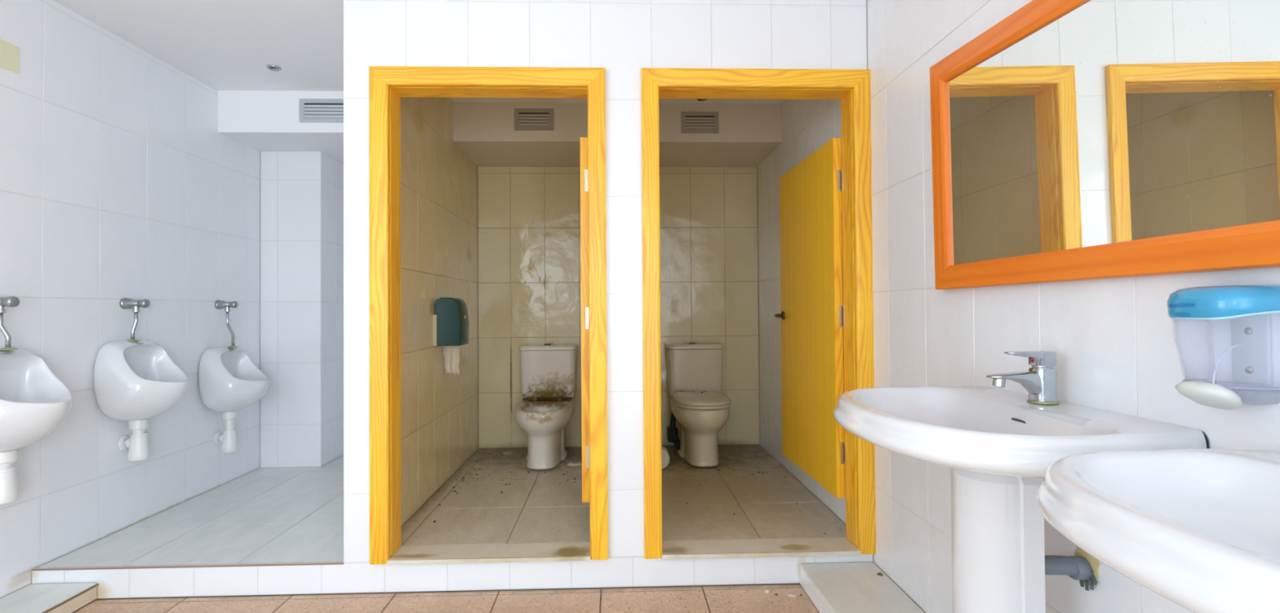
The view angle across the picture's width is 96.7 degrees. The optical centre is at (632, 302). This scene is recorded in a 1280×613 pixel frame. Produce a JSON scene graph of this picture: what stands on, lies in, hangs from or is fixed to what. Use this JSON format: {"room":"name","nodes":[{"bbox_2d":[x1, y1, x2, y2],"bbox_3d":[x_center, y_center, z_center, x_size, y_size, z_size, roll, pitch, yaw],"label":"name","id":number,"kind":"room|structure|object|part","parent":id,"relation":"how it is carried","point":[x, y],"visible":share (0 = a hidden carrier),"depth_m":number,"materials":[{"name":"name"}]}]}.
{"room":"public restroom","nodes":[
{"label":"public restroom","id":0,"kind":"room"},
{"bbox_2d":[0,0,260,599],"bbox_3d":[-2.397,-0.062,0.212,0.161,2.427,7.773,0,-1,-2],"label":"wall","id":1,"kind":"structure","parent":0,"point":[119,180],"depth_m":2.60,"materials":[{"name":"beige tile"}]},
{"bbox_2d":[0,448,19,504],"bbox_3d":[-2.316,0.634,2.083,0.109,0.198,0.080,0,-1,-2],"label":"trap","id":2,"kind":"object","parent":1,"relation":"attached to","point":[9,491],"visible":0.9,"depth_m":2.07,"materials":[{"name":"white plastic"}]},
{"bbox_2d":[0,39,19,74],"bbox_3d":[-2.381,-0.940,2.077,0.001,0.106,0.277,0,-1,-2],"label":"sign","id":3,"kind":"object","parent":1,"relation":"attached to","point":[9,52],"depth_m":2.18,"materials":[{"name":"beige"}]},
{"bbox_2d":[0,347,73,452],"bbox_3d":[-2.230,0.359,2.089,0.284,0.377,0.352,0,-1,-2],"label":"urinal","id":4,"kind":"object","parent":1,"relation":"attached to","point":[34,403],"visible":0.99,"depth_m":2.10,"materials":[{"name":"white ceramic"}]},
{"bbox_2d":[0,296,19,350],"bbox_3d":[-2.321,0.073,2.097,0.108,0.204,0.069,0,-1,-2],"label":"valve","id":5,"kind":"object","parent":4,"relation":"on","point":[10,301],"visible":1,"depth_m":2.09,"materials":[{"name":"silver metal"}]},
{"bbox_3d":[-2.286,-0.002,2.092,0.039,0.041,0.041,0,-1,-2],"label":"push knob","id":6,"kind":"part","parent":5,"relation":"part of","materials":[{"name":"silver metal"}]},
{"bbox_2d":[116,418,150,461],"bbox_3d":[-2.335,0.642,2.675,0.109,0.198,0.080,0,-1,-2],"label":"trap","id":7,"kind":"object","parent":1,"relation":"attached to","point":[137,443],"visible":0.91,"depth_m":2.65,"materials":[{"name":"white plastic"}]},
{"bbox_2d":[123,437,129,448],"bbox_3d":[-2.358,0.660,2.674,0.040,0.050,0.050,0,-1,-2],"label":"outlet","id":8,"kind":"object","parent":7,"relation":"attached to","point":[126,440],"depth_m":2.66,"materials":[{"name":"white plastic"}]},
{"bbox_2d":[127,429,150,461],"bbox_3d":[-2.320,0.668,2.675,0.080,0.146,0.080,0,-1,-2],"label":"bottle","id":9,"kind":"object","parent":7,"relation":"on","point":[137,442],"depth_m":2.65,"materials":[{"name":"white plastic"}]},
{"bbox_2d":[93,339,189,421],"bbox_3d":[-2.249,0.367,2.682,0.284,0.377,0.352,0,-1,-2],"label":"urinal","id":10,"kind":"object","parent":1,"relation":"attached to","point":[134,380],"visible":0.99,"depth_m":2.58,"materials":[{"name":"white ceramic"}]},
{"bbox_2d":[120,297,150,341],"bbox_3d":[-2.339,0.081,2.680,0.108,0.204,0.059,0,-1,-2],"label":"valve","id":11,"kind":"object","parent":10,"relation":"on","point":[125,303],"visible":0.99,"depth_m":2.67,"materials":[{"name":"silver metal"}]},
{"bbox_3d":[-2.305,0.006,2.684,0.039,0.041,0.041,0,-1,-2],"label":"push knob","id":12,"kind":"part","parent":11,"relation":"part of","materials":[{"name":"silver metal"}]},
{"bbox_2d":[213,410,238,453],"bbox_3d":[-2.354,0.746,3.307,0.109,0.243,0.080,0,-1,-2],"label":"trap","id":13,"kind":"object","parent":1,"relation":"attached to","point":[228,439],"visible":0.92,"depth_m":3.28,"materials":[{"name":"white plastic"}]},
{"bbox_2d":[217,433,223,442],"bbox_3d":[-2.377,0.787,3.305,0.040,0.050,0.050,0,-1,-2],"label":"outlet","id":14,"kind":"object","parent":13,"relation":"attached to","point":[220,436],"depth_m":3.29,"materials":[{"name":"white plastic"}]},
{"bbox_2d":[221,419,238,453],"bbox_3d":[-2.339,0.772,3.307,0.080,0.191,0.080,0,-1,-2],"label":"bottle","id":15,"kind":"object","parent":13,"relation":"on","point":[228,438],"depth_m":3.28,"materials":[{"name":"white plastic"}]},
{"bbox_2d":[198,346,269,413],"bbox_3d":[-2.268,0.449,3.313,0.284,0.377,0.352,0,-1,-2],"label":"urinal","id":16,"kind":"object","parent":1,"relation":"attached to","point":[228,380],"visible":1,"depth_m":3.20,"materials":[{"name":"white ceramic"}]},
{"bbox_2d":[214,300,238,347],"bbox_3d":[-2.359,0.126,3.329,0.108,0.278,0.083,0,-1,-2],"label":"valve","id":17,"kind":"object","parent":16,"relation":"on","point":[219,304],"visible":1,"depth_m":3.31,"materials":[{"name":"silver metal"}]},
{"bbox_3d":[-2.325,0.014,3.317,0.039,0.041,0.041,0,-1,-2],"label":"push knob","id":18,"kind":"part","parent":17,"relation":"part of","materials":[{"name":"silver metal"}]},
{"bbox_2d":[36,454,343,568],"bbox_3d":[-1.796,1.124,3.189,1.214,0.122,1.831,0,-1,-2],"label":"floor","id":19,"kind":"structure","parent":0,"point":[292,514],"depth_m":2.66,"materials":[{"name":"beige tile"}]},
{"bbox_2d":[260,151,343,467],"bbox_3d":[-2.237,0.105,3.909,0.390,2.183,0.391,0,-1,-2],"label":"wall","id":20,"kind":"structure","parent":0,"point":[302,192],"depth_m":3.72,"materials":[{"name":"beige tile"}]},
{"bbox_2d":[53,0,785,103],"bbox_3d":[-0.660,-1.337,0.263,3.651,0.100,8.013,0,-1,-2],"label":"ceiling","id":21,"kind":"structure","parent":0,"point":[224,45],"depth_m":2.70,"materials":[{"name":"white paint"}]},
{"bbox_2d":[266,64,281,71],"bbox_3d":[-1.898,-1.238,3.013,0.068,0.012,0.068,0,-1,-2],"label":"recessed light","id":22,"kind":"object","parent":21,"relation":"in","point":[271,67],"visible":1,"depth_m":3.01,"materials":[{"name":"silver metal"}]},
{"bbox_2d":[217,90,343,163],"bbox_3d":[-1.827,-1.113,3.737,1.214,0.244,0.789,0,-1,-2],"label":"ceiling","id":23,"kind":"structure","parent":21,"relation":"attached to","point":[260,120],"depth_m":3.34,"materials":[{"name":"white paint"}]},
{"bbox_2d":[299,98,343,122],"bbox_3d":[-1.747,-1.125,3.342,0.410,0.139,0.006,0,-1,-2],"label":"ceiling vent","id":24,"kind":"object","parent":23,"relation":"in","point":[311,110],"visible":0.53,"depth_m":3.34,"materials":[{"name":"grey metal"}]},
{"bbox_2d":[453,102,587,166],"bbox_3d":[-0.631,-1.120,3.858,0.985,0.244,0.623,0,-1,-2],"label":"soffit","id":25,"kind":"structure","parent":21,"relation":"attached to","point":[485,131],"depth_m":3.55,"materials":[{"name":"beige paint"}]},
{"bbox_2d":[514,108,553,130],"bbox_3d":[-0.614,-1.139,3.544,0.244,0.137,0.006,0,-1,-2],"label":"ceiling vent","id":26,"kind":"object","parent":25,"relation":"in","point":[525,119],"visible":1,"depth_m":3.54,"materials":[{"name":"silver metal"}]},
{"bbox_2d":[696,98,706,101],"bbox_3d":[0.425,-1.248,3.493,0.068,0.012,0.068,0,-1,-2],"label":"recessed light","id":27,"kind":"object","parent":21,"relation":"in","point":[699,100],"visible":0.44,"depth_m":3.51,"materials":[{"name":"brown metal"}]},
{"bbox_2d":[658,102,782,166],"bbox_3d":[0.447,-1.127,3.892,0.972,0.244,0.623,0,-1,-2],"label":"soffit","id":28,"kind":"structure","parent":21,"relation":"attached to","point":[748,133],"depth_m":3.59,"materials":[{"name":"beige paint"}]},
{"bbox_2d":[680,111,719,133],"bbox_3d":[0.423,-1.130,3.576,0.238,0.136,0.006,0,-1,-2],"label":"ceiling vent","id":29,"kind":"object","parent":28,"relation":"in","point":[691,122],"visible":1,"depth_m":3.58,"materials":[{"name":"silver metal"}]},
{"bbox_2d":[400,97,478,525],"bbox_3d":[-1.149,-0.032,3.276,0.101,2.427,1.727,0,-1,-2],"label":"wall","id":30,"kind":"structure","parent":0,"point":[439,411],"depth_m":3.12,"materials":[{"name":"brown tile"}]},
{"bbox_2d":[432,297,469,346],"bbox_3d":[-1.021,0.108,3.211,0.150,0.264,0.196,0,-1,-2],"label":"dispenser","id":31,"kind":"object","parent":30,"relation":"attached to","point":[451,323],"visible":1,"depth_m":3.12,"materials":[{"name":"teal plastic"}]},
{"bbox_3d":[-1.085,0.155,3.208,0.020,0.170,0.196,0,-1,-2],"label":"plate","id":32,"kind":"part","parent":31,"relation":"part of","materials":[{"name":"beige plastic"}]},
{"bbox_2d":[443,345,460,375],"bbox_3d":[-1.018,0.324,3.204,0.096,0.176,0.019,0,-1,-2],"label":"paper towel","id":33,"kind":"object","parent":31,"relation":"hanging from","point":[451,353],"visible":0.87,"depth_m":3.20,"materials":[{"name":"white paper"}]},
{"bbox_2d":[71,583,819,612],"bbox_3d":[-0.596,1.179,-0.666,3.571,0.100,6.135,0,-1,-2],"label":"floor","id":34,"kind":"structure","parent":0,"point":[657,599],"depth_m":2.22,"materials":[{"name":"brown tile"}]},
{"bbox_2d":[0,582,98,612],"bbox_3d":[-2.149,1.105,-0.715,0.255,0.067,5.934,0,-1,-2],"label":"step","id":35,"kind":"structure","parent":34,"relation":"on","point":[44,597],"depth_m":2.15,"materials":[{"name":"beige tile"}]},
{"bbox_2d":[317,586,798,612],"bbox_3d":[-0.295,1.160,2.145,1.883,0.003,0.316,0,-1,-2],"label":"debris","id":36,"kind":"object","parent":34,"relation":"on","point":[722,586],"visible":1,"depth_m":2.24,"materials":[{"name":"brown"}]},
{"bbox_2d":[787,594,796,597],"bbox_3d":[0.627,1.156,2.242,0.034,0.001,0.024,-1,-1,21],"label":"paper scrap","id":37,"kind":"object","parent":34,"relation":"on","point":[789,595],"visible":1,"depth_m":2.24,"materials":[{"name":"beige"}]},
{"bbox_2d":[798,562,924,612],"bbox_3d":[0.931,1.077,-0.618,0.312,0.084,5.934,0,-1,-2],"label":"step","id":38,"kind":"structure","parent":34,"relation":"on","point":[832,588],"depth_m":2.13,"materials":[{"name":"beige tile"}]},
{"bbox_2d":[833,386,1209,612],"bbox_3d":[0.765,0.648,1.312,0.519,0.822,0.684,0,-1,-2],"label":"sink","id":39,"kind":"object","parent":38,"relation":"on","point":[997,446],"visible":0.91,"depth_m":1.23,"materials":[{"name":"white ceramic"}]},
{"bbox_2d":[833,386,1209,478],"bbox_3d":[0.762,0.297,1.316,0.519,0.119,0.684,0,-1,-2],"label":"basin","id":40,"kind":"object","parent":39,"relation":"in","point":[982,430],"depth_m":1.15,"materials":[{"name":"white ceramic"}]},
{"bbox_2d":[986,351,1059,404],"bbox_3d":[0.911,0.175,1.332,0.159,0.120,0.062,0,-1,-2],"label":"tap","id":41,"kind":"object","parent":39,"relation":"on","point":[1040,381],"visible":1,"depth_m":1.31,"materials":[{"name":"silver metal"}]},
{"bbox_3d":[0.896,0.195,1.331,0.128,0.068,0.040,0,-1,-2],"label":"spout","id":42,"kind":"part","parent":41,"relation":"part of","materials":[{"name":"silver metal"}]},
{"bbox_3d":[0.924,0.122,1.333,0.101,0.014,0.043,0,-1,-2],"label":"lever","id":43,"kind":"part","parent":41,"relation":"part of","materials":[{"name":"silver metal"}]},
{"bbox_2d":[1035,448,1279,612],"bbox_3d":[0.788,0.639,0.575,0.519,0.822,0.684,0,-1,-2],"label":"sink","id":44,"kind":"object","parent":38,"relation":"on","point":[1197,529],"visible":1,"depth_m":0.74,"materials":[{"name":"white ceramic"}]},
{"bbox_2d":[343,0,867,562],"bbox_3d":[-0.092,-0.111,2.390,2.157,2.305,0.112,0,-1,-2],"label":"wall","id":45,"kind":"structure","parent":0,"point":[623,37],"depth_m":2.33,"materials":[{"name":"beige tile"}]},
{"bbox_2d":[31,561,344,571],"bbox_3d":[-1.765,1.053,2.272,1.210,0.006,0.015,0,-1,-2],"label":"trim","id":46,"kind":"structure","parent":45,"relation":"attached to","point":[339,562],"depth_m":2.27,"materials":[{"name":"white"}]},
{"bbox_2d":[31,554,873,599],"bbox_3d":[-0.689,1.105,2.304,3.371,0.124,0.008,0,-1,-2],"label":"step","id":47,"kind":"structure","parent":45,"relation":"attached to","point":[626,571],"depth_m":2.30,"materials":[{"name":"beige tile"}]},
{"bbox_2d":[368,66,608,564],"bbox_3d":[-0.582,0.045,2.361,0.948,1.996,0.147,0,-1,-2],"label":"door frame","id":48,"kind":"structure","parent":45,"relation":"in","point":[387,84],"depth_m":2.30,"materials":[{"name":"yellow wood"}]},
{"bbox_3d":[-1.018,0.046,2.290,0.072,1.994,0.026,0,-1,-2],"label":"casing","id":49,"kind":"part","parent":48,"relation":"part of","materials":[{"name":"yellow wood"}]},
{"bbox_3d":[-0.587,-0.917,2.316,0.948,0.072,0.026,0,-1,-2],"label":"casing","id":50,"kind":"part","parent":48,"relation":"part of","materials":[{"name":"yellow wood"}]},
{"bbox_3d":[-0.576,1.035,2.349,0.808,0.016,0.147,0,-1,-2],"label":"sill","id":51,"kind":"part","parent":48,"relation":"part of","materials":[{"name":"stone"}]},
{"bbox_2d":[580,137,590,502],"bbox_3d":[-0.209,0.077,2.831,0.050,1.573,0.772,0,-1,-2],"label":"door","id":52,"kind":"structure","parent":48,"relation":"attached to","point":[584,140],"depth_m":2.45,"materials":[{"name":"yellow wood"}]},
{"bbox_3d":[-0.143,0.041,2.317,0.072,1.994,0.026,0,-1,-2],"label":"casing","id":53,"kind":"part","parent":48,"relation":"part of","materials":[{"name":"yellow wood"}]},
{"bbox_2d":[640,67,875,559],"bbox_3d":[0.517,0.038,2.396,0.954,1.996,0.147,0,-1,-2],"label":"door frame","id":54,"kind":"structure","parent":45,"relation":"in","point":[851,86],"depth_m":2.34,"materials":[{"name":"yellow wood"}]},
{"bbox_3d":[0.078,0.040,2.324,0.072,1.994,0.026,0,-1,-2],"label":"casing","id":55,"kind":"part","parent":54,"relation":"part of","materials":[{"name":"yellow wood"}]},
{"bbox_3d":[0.512,-0.924,2.350,0.954,0.072,0.026,0,-1,-2],"label":"casing","id":56,"kind":"part","parent":54,"relation":"part of","materials":[{"name":"yellow wood"}]},
{"bbox_3d":[0.523,1.028,2.383,0.814,0.016,0.147,0,-1,-2],"label":"sill","id":57,"kind":"part","parent":54,"relation":"part of","materials":[{"name":"stone"}]},
{"bbox_2d":[773,137,844,497],"bbox_3d":[0.860,0.070,2.864,0.096,1.573,0.772,0,-1,-4],"label":"door","id":58,"kind":"structure","parent":54,"relation":"attached to","point":[811,315],"depth_m":2.73,"materials":[{"name":"yellow wood"}]},
{"bbox_3d":[0.820,0.074,3.156,0.055,0.022,0.105,0,-1,-3],"label":"lever","id":59,"kind":"part","parent":58,"relation":"part of","materials":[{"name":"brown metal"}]},
{"bbox_3d":[0.959,0.034,2.352,0.072,1.994,0.026,0,-1,-2],"label":"casing","id":60,"kind":"part","parent":54,"relation":"part of","materials":[{"name":"yellow wood"}]},
{"bbox_2d":[477,166,759,448],"bbox_3d":[-0.756,-0.023,4.202,3.571,2.427,0.101,0,-1,-2],"label":"wall","id":61,"kind":"structure","parent":0,"point":[529,268],"depth_m":4.17,"materials":[{"name":"brown tile"}]},
{"bbox_2d":[401,444,857,548],"bbox_3d":[-0.111,1.107,3.242,2.157,0.134,1.831,0,-1,-2],"label":"floor","id":62,"kind":"structure","parent":0,"point":[526,512],"depth_m":2.92,"materials":[{"name":"brown tile"}]},
{"bbox_2d":[465,466,477,471],"bbox_3d":[-1.013,1.046,3.579,0.086,0.009,0.067,-1,-1,39],"label":"paper scrap","id":63,"kind":"object","parent":62,"relation":"on","point":[469,468],"visible":1,"depth_m":3.57,"materials":[{"name":"beige paper"}]},
{"bbox_2d":[433,450,582,522],"bbox_3d":[-0.477,1.040,3.329,1.198,0.008,1.597,0,-1,-2],"label":"debris","id":64,"kind":"object","parent":62,"relation":"on","point":[511,451],"visible":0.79,"depth_m":3.38,"materials":[{"name":"brown"}]},
{"bbox_2d":[502,450,512,454],"bbox_3d":[-0.875,1.049,3.989,0.073,0.012,0.119,0,-1,-9],"label":"paper scrap","id":65,"kind":"object","parent":62,"relation":"on","point":[508,452],"visible":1,"depth_m":3.96,"materials":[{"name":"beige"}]},
{"bbox_2d":[514,343,577,470],"bbox_3d":[-0.585,0.671,3.801,0.394,0.760,0.687,0,-1,-2],"label":"toilet","id":66,"kind":"object","parent":62,"relation":"on","point":[548,371],"visible":1,"depth_m":3.93,"materials":[{"name":"ceramic"}]},
{"bbox_3d":[-0.584,0.863,3.792,0.374,0.376,0.680,0,-1,-2],"label":"bowl","id":67,"kind":"part","parent":66,"relation":"part of","materials":[{"name":"ceramic"}]},
{"bbox_3d":[-0.595,0.320,4.049,0.394,0.032,0.200,0,-1,-2],"label":"cistern lid","id":68,"kind":"part","parent":66,"relation":"part of","materials":[{"name":"ceramic"}]},
{"bbox_2d":[567,462,582,466],"bbox_3d":[-0.375,1.041,3.679,0.083,0.013,0.098,-1,-1,42],"label":"paper scrap","id":69,"kind":"object","parent":62,"relation":"on","point":[569,464],"visible":0.97,"depth_m":3.66,"materials":[{"name":"beige paper"}]},
{"bbox_2d":[661,445,669,469],"bbox_3d":[0.165,0.979,3.595,0.130,0.130,0.100,0,-1,-2],"label":"toilet roll","id":70,"kind":"object","parent":62,"relation":"on","point":[665,457],"visible":0.26,"depth_m":3.55,"materials":[{"name":"white paper"}]},
{"bbox_2d":[666,342,730,466],"bbox_3d":[0.450,0.665,3.833,0.394,0.760,0.687,0,-1,-2],"label":"toilet","id":71,"kind":"object","parent":62,"relation":"on","point":[698,403],"visible":1,"depth_m":3.79,"materials":[{"name":"ceramic"}]},
{"bbox_2d":[666,412,679,450],"bbox_3d":[0.301,0.882,3.998,0.085,0.333,0.263,0,-1,-12],"label":"hose","id":72,"kind":"object","parent":71,"relation":"attached to","point":[672,431],"visible":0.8,"depth_m":4.02,"materials":[{"name":"black rubber"}]},
{"bbox_3d":[0.440,0.313,4.081,0.394,0.032,0.200,0,-1,-2],"label":"cistern lid","id":73,"kind":"part","parent":71,"relation":"part of","materials":[{"name":"ceramic"}]},
{"bbox_3d":[0.452,0.857,3.825,0.374,0.376,0.680,0,-1,-2],"label":"bowl","id":74,"kind":"part","parent":71,"relation":"part of","materials":[{"name":"ceramic"}]},
{"bbox_3d":[0.453,0.628,3.735,0.364,0.030,0.479,0,-1,-2],"label":"seat lid","id":75,"kind":"part","parent":71,"relation":"part of","materials":[{"name":"ceramic"}]},
{"bbox_3d":[0.453,0.655,3.733,0.360,0.020,0.469,0,-1,-2],"label":"seat","id":76,"kind":"part","parent":71,"relation":"part of","materials":[{"name":"ceramic"}]},
{"bbox_2d":[668,445,842,533],"bbox_3d":[0.337,1.036,3.325,1.223,0.006,1.645,0,-1,-2],"label":"debris","id":77,"kind":"object","parent":62,"relation":"on","point":[744,446],"visible":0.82,"depth_m":3.55,"materials":[{"name":"brown"}]},
{"bbox_2d":[757,0,1279,612],"bbox_3d":[1.112,-0.084,0.323,0.121,2.427,7.773,0,-1,-2],"label":"wall","id":78,"kind":"structure","parent":0,"point":[1115,342],"depth_m":1.85,"materials":[{"name":"beige tile"}]},
{"bbox_2d":[1044,546,1100,591],"bbox_3d":[0.949,0.595,1.286,0.174,0.100,0.074,0,-1,3],"label":"pipe","id":79,"kind":"object","parent":78,"relation":"attached to","point":[1082,566],"visible":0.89,"depth_m":1.28,"materials":[{"name":"grey plastic"}]},
{"bbox_2d":[929,0,1279,289],"bbox_3d":[0.992,-0.404,1.306,0.039,0.714,1.032,-1,-1,-2],"label":"mirror","id":80,"kind":"object","parent":78,"relation":"attached to","point":[1072,140],"visible":1,"depth_m":1.18,"materials":[{"name":"orange wood"}]},
{"bbox_3d":[0.977,-0.398,1.787,0.039,0.714,0.071,-1,-1,-2],"label":"frame rail","id":81,"kind":"part","parent":80,"relation":"part of","materials":[{"name":"orange wood"}]},
{"bbox_3d":[0.987,-0.695,1.310,0.039,0.132,1.032,-1,-1,-2],"label":"frame rail","id":82,"kind":"part","parent":80,"relation":"part of","materials":[{"name":"orange wood"}]},
{"bbox_3d":[0.999,-0.084,1.302,0.039,0.075,1.032,-1,-1,-2],"label":"frame rail","id":83,"kind":"part","parent":80,"relation":"part of","materials":[{"name":"orange wood"}]},
{"bbox_2d":[1166,284,1279,409],"bbox_3d":[0.978,0.075,0.946,0.109,0.205,0.142,0,-1,-2],"label":"soap dispenser","id":84,"kind":"object","parent":78,"relation":"attached to","point":[1249,308],"visible":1,"depth_m":0.93,"materials":[{"name":"blue plastic"}]},
{"bbox_3d":[0.981,0.076,0.946,0.102,0.119,0.134,0,-1,-2],"label":"tank","id":85,"kind":"part","parent":84,"relation":"part of","materials":[{"name":"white plastic"}]},
{"bbox_3d":[0.960,0.154,0.945,0.065,0.046,0.084,0,-1,-2],"label":"push lever","id":86,"kind":"part","parent":84,"relation":"part of","materials":[{"name":"white plastic"}]},
{"bbox_3d":[0.977,-0.001,0.947,0.108,0.053,0.142,0,-1,-2],"label":"lid","id":87,"kind":"part","parent":84,"relation":"part of","materials":[{"name":"blue plastic"}]},
{"bbox_2d":[1201,380,1279,405],"bbox_3d":[0.996,0.153,0.946,0.072,0.032,0.104,0,-1,-2],"label":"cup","id":88,"kind":"object","parent":84,"relation":"on","point":[1272,397],"depth_m":0.92,"materials":[{"name":"white plastic"}]},
{"bbox_3d":[1.029,0.076,0.948,0.006,0.118,0.056,0,-1,-2],"label":"mounting plate","id":89,"kind":"part","parent":84,"relation":"part of","materials":[{"name":"grey plastic"}]}
]}

